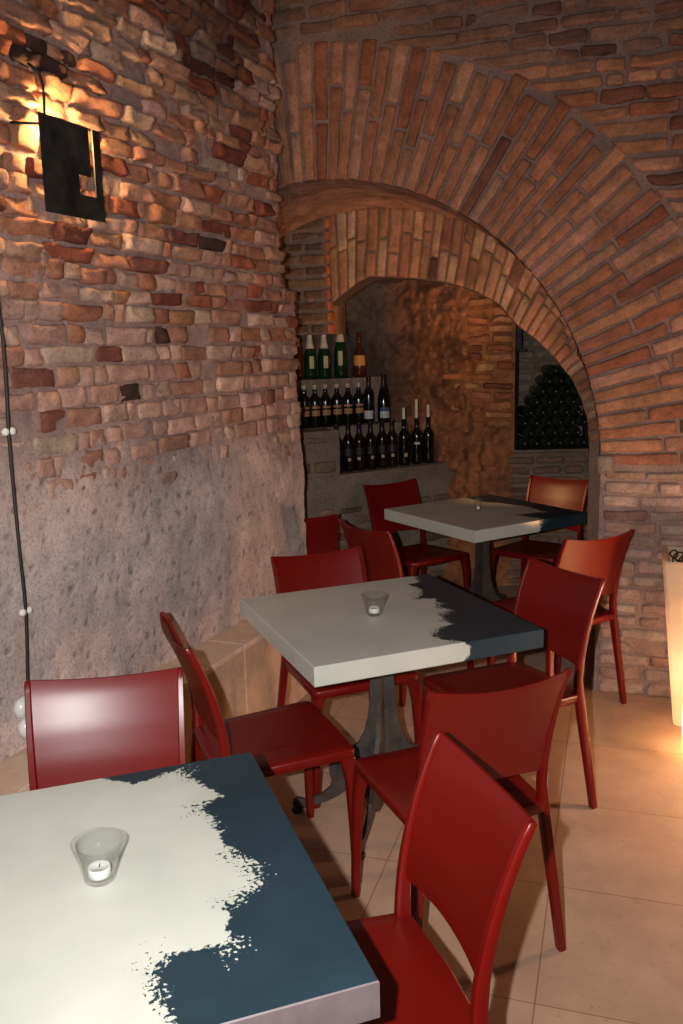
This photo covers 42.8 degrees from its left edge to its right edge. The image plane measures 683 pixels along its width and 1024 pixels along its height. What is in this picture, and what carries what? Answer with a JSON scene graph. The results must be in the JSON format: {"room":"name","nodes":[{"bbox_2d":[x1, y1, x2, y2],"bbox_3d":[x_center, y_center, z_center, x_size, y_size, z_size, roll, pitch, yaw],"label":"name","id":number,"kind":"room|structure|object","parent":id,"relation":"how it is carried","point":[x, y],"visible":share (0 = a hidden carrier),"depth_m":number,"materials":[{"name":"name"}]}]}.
{"room":"restaurant","nodes":[
{"label":"restaurant","id":0,"kind":"room"},
{"bbox_2d":[0,0,306,761],"bbox_3d":[-1.019,-0.735,3.046,0.463,3.700,3.177,3,11,23],"label":"wall","id":1,"kind":"structure","parent":0,"point":[155,410],"depth_m":3.21,"materials":[{"name":"brick"}]},
{"bbox_2d":[1,427,15,435],"bbox_3d":[-0.989,-0.239,2.588,0.018,0.022,0.051,3,11,23],"label":"cleat","id":2,"kind":"object","parent":1,"relation":"attached to","point":[4,431],"visible":1,"depth_m":2.57,"materials":[{"name":"ceramic"}]},
{"bbox_2d":[0,307,28,679],"bbox_3d":[-1.006,-0.699,2.499,0.012,2.771,0.049,3,11,23],"label":"power cord","id":3,"kind":"object","parent":1,"relation":"attached to","point":[1,323],"visible":0.79,"depth_m":2.62,"materials":[{"name":"black plastic"}]},
{"bbox_2d":[13,695,24,718],"bbox_3d":[-0.986,0.612,2.722,0.044,0.072,0.072,3,11,23],"label":"bulb","id":4,"kind":"object","parent":1,"relation":"attached to","point":[19,707],"visible":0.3,"depth_m":2.70,"materials":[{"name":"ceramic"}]},
{"bbox_2d":[18,719,25,737],"bbox_3d":[-0.981,0.678,2.744,0.044,0.072,0.072,3,11,23],"label":"wall socket","id":5,"kind":"object","parent":1,"relation":"attached to","point":[22,725],"visible":0.17,"depth_m":2.72,"materials":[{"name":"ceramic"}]},
{"bbox_2d":[18,606,32,615],"bbox_3d":[-0.975,0.307,2.691,0.018,0.022,0.051,3,11,23],"label":"cleat","id":6,"kind":"object","parent":1,"relation":"attached to","point":[22,612],"visible":1,"depth_m":2.68,"materials":[{"name":"ceramic"}]},
{"bbox_2d":[10,62,105,222],"bbox_3d":[-0.883,-1.144,2.701,0.099,0.444,0.312,3,11,23],"label":"wall sconce","id":7,"kind":"object","parent":1,"relation":"attached to","point":[64,145],"visible":1,"depth_m":2.68,"materials":[{"name":"black metal"}]},
{"bbox_2d":[0,619,307,795],"bbox_3d":[-0.752,0.889,3.168,0.220,0.450,3.028,3,11,23],"label":"ledge","id":8,"kind":"object","parent":1,"relation":"attached to","point":[241,667],"visible":0.23,"depth_m":3.65,"materials":[{"name":"tile"}]},
{"bbox_2d":[279,207,599,629],"bbox_3d":[0.170,-0.656,5.495,2.956,2.606,0.349,2,11,19],"label":"wall","id":9,"kind":"structure","parent":0,"point":[328,259],"depth_m":5.08,"materials":[{"name":"brick"}]},
{"bbox_2d":[296,280,588,590],"bbox_3d":[0.462,-0.671,5.796,3.355,2.500,2.555,2,11,19],"label":"wall","id":10,"kind":"structure","parent":0,"point":[451,349],"depth_m":5.99,"materials":[{"name":"stone"}]},
{"bbox_2d":[516,325,525,351],"bbox_3d":[1.192,-1.159,5.777,0.055,0.190,0.062,-1,11,0],"label":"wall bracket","id":11,"kind":"object","parent":10,"relation":"attached to","point":[518,330],"visible":0.78,"depth_m":5.79,"materials":[{"name":"black metal"}]},
{"bbox_2d":[517,434,526,446],"bbox_3d":[1.265,-0.497,6.149,0.077,0.076,0.310,-1,11,0],"label":"wine bottle","id":12,"kind":"object","parent":10,"relation":"in","point":[521,441],"visible":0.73,"depth_m":6.08,"materials":[{"name":"black glass"}]},
{"bbox_2d":[517,426,533,437],"bbox_3d":[1.304,-0.564,6.121,0.077,0.076,0.310,-1,11,0],"label":"wine bottle","id":13,"kind":"object","parent":12,"relation":"on","point":[526,431],"visible":0.92,"depth_m":6.07,"materials":[{"name":"black glass"}]},
{"bbox_2d":[517,415,526,427],"bbox_3d":[1.260,-0.634,6.118,0.077,0.076,0.310,-1,11,0],"label":"wine bottle","id":14,"kind":"object","parent":13,"relation":"on","point":[521,421],"visible":0.79,"depth_m":6.05,"materials":[{"name":"black glass"}]},
{"bbox_2d":[518,405,532,416],"bbox_3d":[1.299,-0.705,6.110,0.077,0.076,0.310,-1,11,0],"label":"wine bottle","id":15,"kind":"object","parent":14,"relation":"on","point":[523,410],"visible":0.97,"depth_m":6.06,"materials":[{"name":"black glass"}]},
{"bbox_2d":[523,395,538,406],"bbox_3d":[1.338,-0.776,6.097,0.077,0.076,0.310,-1,11,0],"label":"wine bottle","id":16,"kind":"object","parent":15,"relation":"on","point":[533,401],"visible":1,"depth_m":6.04,"materials":[{"name":"black glass"}]},
{"bbox_2d":[529,385,545,396],"bbox_3d":[1.379,-0.846,6.086,0.077,0.076,0.310,-1,11,0],"label":"wine bottle","id":17,"kind":"object","parent":16,"relation":"on","point":[536,390],"visible":1,"depth_m":6.04,"materials":[{"name":"black glass"}]},
{"bbox_2d":[535,375,551,385],"bbox_3d":[1.419,-0.916,6.068,0.077,0.076,0.310,-1,11,0],"label":"wine bottle","id":18,"kind":"object","parent":17,"relation":"on","point":[543,380],"visible":0.99,"depth_m":6.02,"materials":[{"name":"black glass"}]},
{"bbox_2d":[541,364,557,375],"bbox_3d":[1.456,-0.985,6.052,0.077,0.076,0.310,-1,11,0],"label":"wine bottle","id":19,"kind":"object","parent":18,"relation":"on","point":[550,370],"visible":1,"depth_m":6.00,"materials":[{"name":"black glass"}]},
{"bbox_2d":[525,416,538,426],"bbox_3d":[1.343,-0.636,6.117,0.077,0.076,0.310,-1,11,0],"label":"wine bottle","id":20,"kind":"object","parent":13,"relation":"on","point":[532,421],"visible":0.82,"depth_m":6.05,"materials":[{"name":"black glass"}]},
{"bbox_2d":[530,405,545,416],"bbox_3d":[1.382,-0.705,6.098,0.077,0.076,0.310,-1,11,0],"label":"wine bottle","id":21,"kind":"object","parent":20,"relation":"on","point":[539,411],"visible":0.87,"depth_m":6.04,"materials":[{"name":"black glass"}]},
{"bbox_2d":[536,395,551,406],"bbox_3d":[1.421,-0.774,6.080,0.077,0.076,0.310,-1,11,0],"label":"wine bottle","id":22,"kind":"object","parent":21,"relation":"on","point":[545,401],"visible":0.82,"depth_m":6.02,"materials":[{"name":"black glass"}]},
{"bbox_2d":[543,385,557,395],"bbox_3d":[1.460,-0.846,6.074,0.077,0.076,0.310,-1,11,0],"label":"wine bottle","id":23,"kind":"object","parent":22,"relation":"on","point":[551,390],"visible":0.84,"depth_m":6.01,"materials":[{"name":"black glass"}]},
{"bbox_2d":[550,375,563,385],"bbox_3d":[1.499,-0.918,6.068,0.077,0.076,0.310,-1,11,0],"label":"wine bottle","id":24,"kind":"object","parent":23,"relation":"on","point":[557,380],"visible":0.77,"depth_m":6.00,"materials":[{"name":"black glass"}]},
{"bbox_2d":[555,364,566,375],"bbox_3d":[1.538,-0.987,6.051,0.077,0.076,0.310,-1,11,0],"label":"wine bottle","id":25,"kind":"object","parent":24,"relation":"on","point":[561,371],"visible":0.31,"depth_m":6.01,"materials":[{"name":"black glass"}]},
{"bbox_2d":[524,436,538,446],"bbox_3d":[1.346,-0.497,6.140,0.077,0.076,0.310,-1,11,0],"label":"wine bottle","id":26,"kind":"object","parent":10,"relation":"in","point":[532,441],"visible":0.81,"depth_m":6.08,"materials":[{"name":"black glass"}]},
{"bbox_2d":[531,426,544,436],"bbox_3d":[1.385,-0.567,6.128,0.077,0.076,0.310,-1,11,0],"label":"wine bottle","id":27,"kind":"object","parent":26,"relation":"on","point":[539,431],"visible":0.81,"depth_m":6.06,"materials":[{"name":"black glass"}]},
{"bbox_2d":[536,416,550,426],"bbox_3d":[1.424,-0.637,6.110,0.077,0.076,0.310,-1,11,0],"label":"wine bottle","id":28,"kind":"object","parent":27,"relation":"on","point":[545,421],"visible":0.84,"depth_m":6.05,"materials":[{"name":"black glass"}]},
{"bbox_2d":[542,405,557,416],"bbox_3d":[1.463,-0.707,6.095,0.077,0.076,0.310,-1,11,0],"label":"wine bottle","id":29,"kind":"object","parent":28,"relation":"on","point":[551,411],"visible":0.81,"depth_m":6.03,"materials":[{"name":"black glass"}]},
{"bbox_2d":[549,395,563,405],"bbox_3d":[1.503,-0.779,6.094,0.077,0.076,0.310,-1,11,0],"label":"wine bottle","id":30,"kind":"object","parent":29,"relation":"on","point":[557,400],"visible":0.79,"depth_m":6.03,"materials":[{"name":"black glass"}]},
{"bbox_2d":[555,385,569,395],"bbox_3d":[1.542,-0.849,6.077,0.077,0.076,0.310,-1,11,0],"label":"wine bottle","id":31,"kind":"object","parent":30,"relation":"on","point":[563,390],"visible":0.8,"depth_m":6.01,"materials":[{"name":"black glass"}]},
{"bbox_2d":[560,374,573,385],"bbox_3d":[1.581,-0.918,6.059,0.077,0.076,0.310,-1,11,0],"label":"wine bottle","id":32,"kind":"object","parent":31,"relation":"on","point":[568,381],"visible":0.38,"depth_m":6.01,"materials":[{"name":"black glass"}]},
{"bbox_2d":[535,435,550,446],"bbox_3d":[1.428,-0.498,6.133,0.077,0.076,0.310,-1,11,0],"label":"wine bottle","id":33,"kind":"object","parent":10,"relation":"in","point":[544,441],"visible":0.87,"depth_m":6.07,"materials":[{"name":"black glass"}]},
{"bbox_2d":[541,425,556,436],"bbox_3d":[1.466,-0.568,6.119,0.077,0.076,0.310,-1,11,0],"label":"wine bottle","id":34,"kind":"object","parent":33,"relation":"on","point":[550,431],"visible":0.83,"depth_m":6.06,"materials":[{"name":"black glass"}]},
{"bbox_2d":[548,415,562,426],"bbox_3d":[1.507,-0.641,6.120,0.077,0.076,0.310,-1,11,0],"label":"wine bottle","id":35,"kind":"object","parent":34,"relation":"on","point":[556,421],"visible":0.75,"depth_m":6.06,"materials":[{"name":"black glass"}]},
{"bbox_2d":[554,405,568,416],"bbox_3d":[1.544,-0.709,6.097,0.077,0.076,0.310,-1,11,0],"label":"wine bottle","id":36,"kind":"object","parent":35,"relation":"on","point":[562,410],"visible":0.78,"depth_m":6.03,"materials":[{"name":"black glass"}]},
{"bbox_2d":[561,395,575,405],"bbox_3d":[1.585,-0.779,6.082,0.077,0.076,0.310,-1,11,0],"label":"wine bottle","id":37,"kind":"object","parent":36,"relation":"on","point":[569,400],"visible":0.77,"depth_m":6.02,"materials":[{"name":"black glass"}]},
{"bbox_2d":[566,384,577,395],"bbox_3d":[1.623,-0.851,6.078,0.077,0.076,0.310,-1,11,0],"label":"wine bottle","id":38,"kind":"object","parent":37,"relation":"on","point":[573,391],"visible":0.34,"depth_m":6.03,"materials":[{"name":"black glass"}]},
{"bbox_2d":[547,435,562,446],"bbox_3d":[1.510,-0.502,6.144,0.077,0.076,0.310,-1,11,0],"label":"wine bottle","id":39,"kind":"object","parent":10,"relation":"in","point":[556,441],"visible":0.66,"depth_m":6.08,"materials":[{"name":"black glass"}]},
{"bbox_2d":[553,425,568,436],"bbox_3d":[1.548,-0.570,6.120,0.077,0.076,0.310,-1,11,0],"label":"wine bottle","id":40,"kind":"object","parent":39,"relation":"on","point":[562,431],"visible":0.75,"depth_m":6.06,"materials":[{"name":"black glass"}]},
{"bbox_2d":[560,415,574,425],"bbox_3d":[1.586,-0.640,6.109,0.077,0.076,0.310,-1,11,0],"label":"wine bottle","id":41,"kind":"object","parent":40,"relation":"on","point":[568,420],"visible":0.78,"depth_m":6.05,"materials":[{"name":"black glass"}]},
{"bbox_2d":[564,405,580,415],"bbox_3d":[1.627,-0.712,6.103,0.077,0.076,0.310,-1,11,0],"label":"wine bottle","id":42,"kind":"object","parent":41,"relation":"on","point":[574,410],"visible":0.78,"depth_m":6.04,"materials":[{"name":"black glass"}]},
{"bbox_2d":[571,395,582,405],"bbox_3d":[1.666,-0.781,6.082,0.077,0.076,0.310,-1,11,0],"label":"wine bottle","id":43,"kind":"object","parent":42,"relation":"on","point":[577,398],"visible":0.28,"depth_m":6.04,"materials":[{"name":"black glass"}]},
{"bbox_2d":[559,435,573,445],"bbox_3d":[1.591,-0.504,6.147,0.077,0.076,0.310,-1,11,0],"label":"wine bottle","id":44,"kind":"object","parent":10,"relation":"in","point":[567,440],"visible":0.78,"depth_m":6.08,"materials":[{"name":"black glass"}]},
{"bbox_2d":[563,425,580,435],"bbox_3d":[1.630,-0.575,6.135,0.077,0.076,0.310,-1,11,0],"label":"wine bottle","id":45,"kind":"object","parent":44,"relation":"on","point":[574,430],"visible":0.75,"depth_m":6.07,"materials":[{"name":"black glass"}]},
{"bbox_2d":[570,415,586,425],"bbox_3d":[1.668,-0.643,6.114,0.077,0.076,0.310,-1,11,0],"label":"wine bottle","id":46,"kind":"object","parent":45,"relation":"on","point":[580,420],"visible":0.73,"depth_m":6.05,"materials":[{"name":"black glass"}]},
{"bbox_2d":[569,435,585,445],"bbox_3d":[1.671,-0.504,6.136,0.077,0.076,0.310,-1,11,0],"label":"wine bottle","id":47,"kind":"object","parent":10,"relation":"in","point":[579,440],"visible":0.71,"depth_m":6.08,"materials":[{"name":"black glass"}]},
{"bbox_2d":[265,585,682,1023],"bbox_3d":[0.274,0.962,4.147,8.500,0.100,10.200,-1,11,0],"label":"floor","id":48,"kind":"structure","parent":0,"point":[619,861],"depth_m":2.82,"materials":[{"name":"tile"}]},
{"bbox_2d":[24,667,185,790],"bbox_3d":[-0.563,0.880,2.114,0.472,0.846,0.529,-3,11,-10],"label":"cafe chair","id":49,"kind":"object","parent":48,"relation":"on","point":[82,729],"visible":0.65,"depth_m":2.26,"materials":[{"name":"red plastic"}]},
{"bbox_2d":[0,752,379,1023],"bbox_3d":[-0.445,1.023,1.588,0.800,0.750,0.800,-5,11,-19],"label":"cafe table","id":50,"kind":"object","parent":48,"relation":"on","point":[215,910],"visible":1,"depth_m":1.45,"materials":[{"name":"metal"}]},
{"bbox_2d":[70,832,123,886],"bbox_3d":[-0.427,0.612,1.532,0.092,0.075,0.092,-1,11,0],"label":"glass","id":51,"kind":"object","parent":50,"relation":"on","point":[99,870],"visible":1,"depth_m":1.52,"materials":[{"name":"clear glass"}]},
{"bbox_2d":[159,612,361,881],"bbox_3d":[-0.275,0.747,2.789,0.529,0.846,0.472,-6,11,-21],"label":"cafe chair","id":52,"kind":"object","parent":48,"relation":"on","point":[297,736],"visible":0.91,"depth_m":2.74,"materials":[{"name":"red plastic"}]},
{"bbox_2d":[304,513,338,554],"bbox_3d":[-0.227,0.357,5.051,0.472,0.783,0.529,-2,11,-5],"label":"cafe chair","id":53,"kind":"object","parent":48,"relation":"on","point":[321,532],"visible":0.32,"depth_m":4.81,"materials":[{"name":"red plastic"}]},
{"bbox_2d":[270,546,420,808],"bbox_3d":[0.001,0.616,3.457,0.472,0.846,0.529,-6,11,-22],"label":"cafe chair","id":54,"kind":"object","parent":48,"relation":"on","point":[345,566],"visible":0.46,"depth_m":3.53,"materials":[{"name":"red plastic"}]},
{"bbox_2d":[296,376,453,581],"bbox_3d":[-0.159,-0.126,5.753,2.309,1.474,0.656,-8,12,-32],"label":"ledge","id":55,"kind":"object","parent":48,"relation":"on","point":[327,491],"visible":0.21,"depth_m":5.62,"materials":[{"name":"concrete"}]},
{"bbox_2d":[294,338,304,379],"bbox_3d":[-0.290,-1.013,5.754,0.086,0.274,0.087,-1,11,0],"label":"wine bottle","id":56,"kind":"object","parent":55,"relation":"on","point":[300,373],"visible":0.47,"depth_m":5.73,"materials":[{"name":"brown glass"}]},
{"bbox_2d":[299,385,310,427],"bbox_3d":[-0.239,-0.679,5.610,0.075,0.275,0.076,-1,11,0],"label":"wine bottle","id":57,"kind":"object","parent":55,"relation":"on","point":[304,400],"visible":0.98,"depth_m":5.58,"materials":[{"name":"black glass"}]},
{"bbox_2d":[304,335,316,378],"bbox_3d":[-0.211,-1.039,5.801,0.086,0.304,0.087,-1,11,0],"label":"wine bottle","id":58,"kind":"object","parent":55,"relation":"on","point":[310,364],"visible":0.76,"depth_m":5.78,"materials":[{"name":"green glass"}]},
{"bbox_2d":[310,385,320,427],"bbox_3d":[-0.172,-0.688,5.651,0.075,0.275,0.076,-1,11,0],"label":"wine bottle","id":59,"kind":"object","parent":55,"relation":"on","point":[315,403],"visible":0.98,"depth_m":5.63,"materials":[{"name":"black glass"}]},
{"bbox_2d":[318,335,330,378],"bbox_3d":[-0.118,-1.052,5.859,0.086,0.304,0.087,-1,11,0],"label":"wine bottle","id":60,"kind":"object","parent":55,"relation":"on","point":[324,364],"visible":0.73,"depth_m":5.83,"materials":[{"name":"green glass"}]},
{"bbox_2d":[320,384,331,426],"bbox_3d":[-0.105,-0.698,5.693,0.075,0.275,0.076,-1,11,0],"label":"wine bottle","id":61,"kind":"object","parent":55,"relation":"on","point":[326,419],"visible":0.99,"depth_m":5.67,"materials":[{"name":"black glass"}]},
{"bbox_2d":[331,384,342,425],"bbox_3d":[-0.030,-0.708,5.740,0.075,0.275,0.076,-1,11,0],"label":"wine bottle","id":62,"kind":"object","parent":55,"relation":"on","point":[336,400],"visible":0.92,"depth_m":5.72,"materials":[{"name":"black glass"}]},
{"bbox_2d":[333,424,342,472],"bbox_3d":[-0.032,-0.407,5.562,0.075,0.312,0.076,-1,11,0],"label":"wine bottle","id":63,"kind":"object","parent":55,"relation":"on","point":[334,425],"visible":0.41,"depth_m":5.54,"materials":[{"name":"glass"}]},
{"bbox_2d":[334,334,346,377],"bbox_3d":[-0.009,-1.097,5.922,0.086,0.364,0.087,-1,11,0],"label":"wine bottle","id":64,"kind":"object","parent":55,"relation":"on","point":[340,356],"visible":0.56,"depth_m":5.90,"materials":[{"name":"green glass"}]},
{"bbox_2d":[342,383,353,424],"bbox_3d":[0.043,-0.718,5.785,0.075,0.275,0.076,-1,11,0],"label":"wine bottle","id":65,"kind":"object","parent":55,"relation":"on","point":[348,404],"visible":0.94,"depth_m":5.76,"materials":[{"name":"black glass"}]},
{"bbox_2d":[342,423,354,471],"bbox_3d":[0.043,-0.417,5.608,0.075,0.312,0.076,-1,11,0],"label":"wine bottle","id":66,"kind":"object","parent":55,"relation":"on","point":[348,441],"visible":1,"depth_m":5.58,"materials":[{"name":"glass"}]},
{"bbox_2d":[353,383,364,423],"bbox_3d":[0.115,-0.728,5.831,0.075,0.275,0.076,-1,11,0],"label":"wine bottle","id":67,"kind":"object","parent":55,"relation":"on","point":[358,398],"visible":0.94,"depth_m":5.80,"materials":[{"name":"black glass"}]},
{"bbox_2d":[354,422,364,470],"bbox_3d":[0.115,-0.427,5.653,0.075,0.312,0.076,-1,11,0],"label":"wine bottle","id":68,"kind":"object","parent":55,"relation":"on","point":[359,441],"visible":0.99,"depth_m":5.63,"materials":[{"name":"glass"}]},
{"bbox_2d":[353,332,365,376],"bbox_3d":[0.122,-1.086,6.009,0.092,0.304,0.093,-1,11,0],"label":"wine bottle","id":69,"kind":"object","parent":55,"relation":"on","point":[359,359],"visible":1,"depth_m":5.98,"materials":[{"name":"brown glass"}]},
{"bbox_2d":[363,376,374,422],"bbox_3d":[0.183,-0.758,5.882,0.075,0.312,0.076,-1,11,0],"label":"wine bottle","id":70,"kind":"object","parent":55,"relation":"on","point":[368,393],"visible":0.94,"depth_m":5.86,"materials":[{"name":"glass"}]},
{"bbox_2d":[365,421,376,468],"bbox_3d":[0.190,-0.438,5.700,0.075,0.312,0.076,-1,11,0],"label":"wine bottle","id":71,"kind":"object","parent":55,"relation":"on","point":[370,439],"visible":1,"depth_m":5.68,"materials":[{"name":"glass"}]},
{"bbox_2d":[376,420,387,467],"bbox_3d":[0.267,-0.449,5.748,0.075,0.312,0.076,-1,11,0],"label":"wine bottle","id":72,"kind":"object","parent":55,"relation":"on","point":[381,439],"visible":1,"depth_m":5.72,"materials":[{"name":"glass"}]},
{"bbox_2d":[377,374,389,421],"bbox_3d":[0.286,-0.778,5.933,0.084,0.326,0.085,-1,11,0],"label":"wine bottle","id":73,"kind":"object","parent":55,"relation":"on","point":[383,402],"visible":0.93,"depth_m":5.91,"materials":[{"name":"glass"}]},
{"bbox_2d":[387,420,397,466],"bbox_3d":[0.337,-0.459,5.791,0.075,0.312,0.076,-1,11,0],"label":"wine bottle","id":74,"kind":"object","parent":55,"relation":"on","point":[392,437],"visible":0.96,"depth_m":5.77,"materials":[{"name":"glass"}]},
{"bbox_2d":[398,419,409,465],"bbox_3d":[0.419,-0.469,5.843,0.075,0.310,0.076,-1,11,0],"label":"wine bottle","id":75,"kind":"object","parent":55,"relation":"on","point":[403,437],"visible":1,"depth_m":5.82,"materials":[{"name":"black glass"}]},
{"bbox_2d":[402,407,404,418],"bbox_3d":[0.414,-0.663,5.808,0.023,0.083,0.022,-1,11,0],"label":"taper candle","id":76,"kind":"object","parent":75,"relation":"on","point":[403,408],"visible":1,"depth_m":5.80,"materials":[{"name":"wax"}]},
{"bbox_2d":[411,418,421,463],"bbox_3d":[0.509,-0.482,5.899,0.075,0.310,0.076,-1,11,0],"label":"wine bottle","id":77,"kind":"object","parent":55,"relation":"on","point":[416,435],"visible":1,"depth_m":5.88,"materials":[{"name":"black glass"}]},
{"bbox_2d":[415,398,417,417],"bbox_3d":[0.504,-0.700,5.860,0.023,0.133,0.022,-1,11,0],"label":"taper candle","id":78,"kind":"object","parent":77,"relation":"on","point":[416,399],"visible":1,"depth_m":5.85,"materials":[{"name":"wax"}]},
{"bbox_2d":[423,417,433,462],"bbox_3d":[0.593,-0.494,5.953,0.075,0.310,0.074,-1,11,0],"label":"wine bottle","id":79,"kind":"object","parent":55,"relation":"on","point":[428,435],"visible":1,"depth_m":5.93,"materials":[{"name":"black glass"}]},
{"bbox_2d":[426,404,429,416],"bbox_3d":[0.589,-0.692,5.916,0.023,0.093,0.022,-1,11,0],"label":"taper candle","id":80,"kind":"object","parent":79,"relation":"on","point":[428,405],"visible":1,"depth_m":5.91,"materials":[{"name":"wax"}]},
{"bbox_2d":[240,574,543,859],"bbox_3d":[0.148,0.723,3.127,0.800,0.750,0.800,-6,11,-22],"label":"cafe table","id":81,"kind":"object","parent":48,"relation":"on","point":[328,634],"visible":0.96,"depth_m":2.97,"materials":[{"name":"metal"}]},
{"bbox_2d":[361,590,386,613],"bbox_3d":[0.113,0.321,3.028,0.092,0.075,0.092,-1,11,0],"label":"glass","id":82,"kind":"object","parent":81,"relation":"on","point":[372,609],"visible":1,"depth_m":3.02,"materials":[{"name":"clear glass"}]},
{"bbox_2d":[338,519,473,706],"bbox_3d":[0.309,0.447,4.329,0.529,0.846,0.472,-8,13,-34],"label":"cafe chair","id":83,"kind":"object","parent":48,"relation":"on","point":[382,561],"visible":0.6,"depth_m":4.10,"materials":[{"name":"red plastic"}]},
{"bbox_2d":[363,478,469,591],"bbox_3d":[0.441,0.259,5.319,0.472,0.846,0.529,-8,12,-32],"label":"cafe chair","id":84,"kind":"object","parent":48,"relation":"on","point":[381,497],"visible":0.65,"depth_m":5.36,"materials":[{"name":"red plastic"}]},
{"bbox_2d":[346,731,536,1023],"bbox_3d":[0.055,0.941,1.702,0.529,0.846,0.472,-5,11,-17],"label":"cafe chair","id":85,"kind":"object","parent":48,"relation":"on","point":[465,841],"visible":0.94,"depth_m":1.71,"materials":[{"name":"red plastic"}]},
{"bbox_2d":[351,668,571,951],"bbox_3d":[0.325,0.794,2.458,0.472,0.846,0.529,-5,11,-20],"label":"cafe chair","id":86,"kind":"object","parent":48,"relation":"on","point":[508,733],"visible":0.75,"depth_m":2.29,"materials":[{"name":"red plastic"}]},
{"bbox_2d":[384,494,586,603],"bbox_3d":[0.808,0.360,4.989,0.800,0.750,0.800,-8,12,-31],"label":"cafe table","id":87,"kind":"object","parent":48,"relation":"on","point":[498,517],"visible":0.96,"depth_m":4.83,"materials":[{"name":"metal"}]},
{"bbox_2d":[421,557,605,808],"bbox_3d":[0.631,0.648,3.201,0.529,0.846,0.472,-7,12,-27],"label":"cafe chair","id":88,"kind":"object","parent":48,"relation":"on","point":[563,603],"visible":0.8,"depth_m":3.21,"materials":[{"name":"red plastic"}]},
{"bbox_2d":[490,475,587,580],"bbox_3d":[1.223,0.235,5.346,0.472,0.846,0.529,7,14,39],"label":"cafe chair","id":89,"kind":"object","parent":48,"relation":"on","point":[567,494],"visible":0.59,"depth_m":5.39,"materials":[{"name":"red plastic"}]},
{"bbox_2d":[487,529,634,703],"bbox_3d":[1.024,0.476,4.075,0.472,0.846,0.529,-7,12,-27],"label":"cafe chair","id":90,"kind":"object","parent":48,"relation":"on","point":[600,558],"visible":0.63,"depth_m":3.89,"materials":[{"name":"red plastic"}]},
{"bbox_2d":[661,545,682,726],"bbox_3d":[1.568,0.536,3.803,0.348,0.798,0.348,2,11,19],"label":"floor lamp","id":91,"kind":"object","parent":48,"relation":"on","point":[672,555],"visible":1,"depth_m":3.71,"materials":[{"name":"plastic"}]},
{"bbox_2d":[270,0,682,697],"bbox_3d":[0.274,-1.065,4.727,4.696,3.684,1.034,2,11,19],"label":"wall","id":92,"kind":"structure","parent":0,"point":[552,130],"depth_m":3.94,"materials":[{"name":"brick"}]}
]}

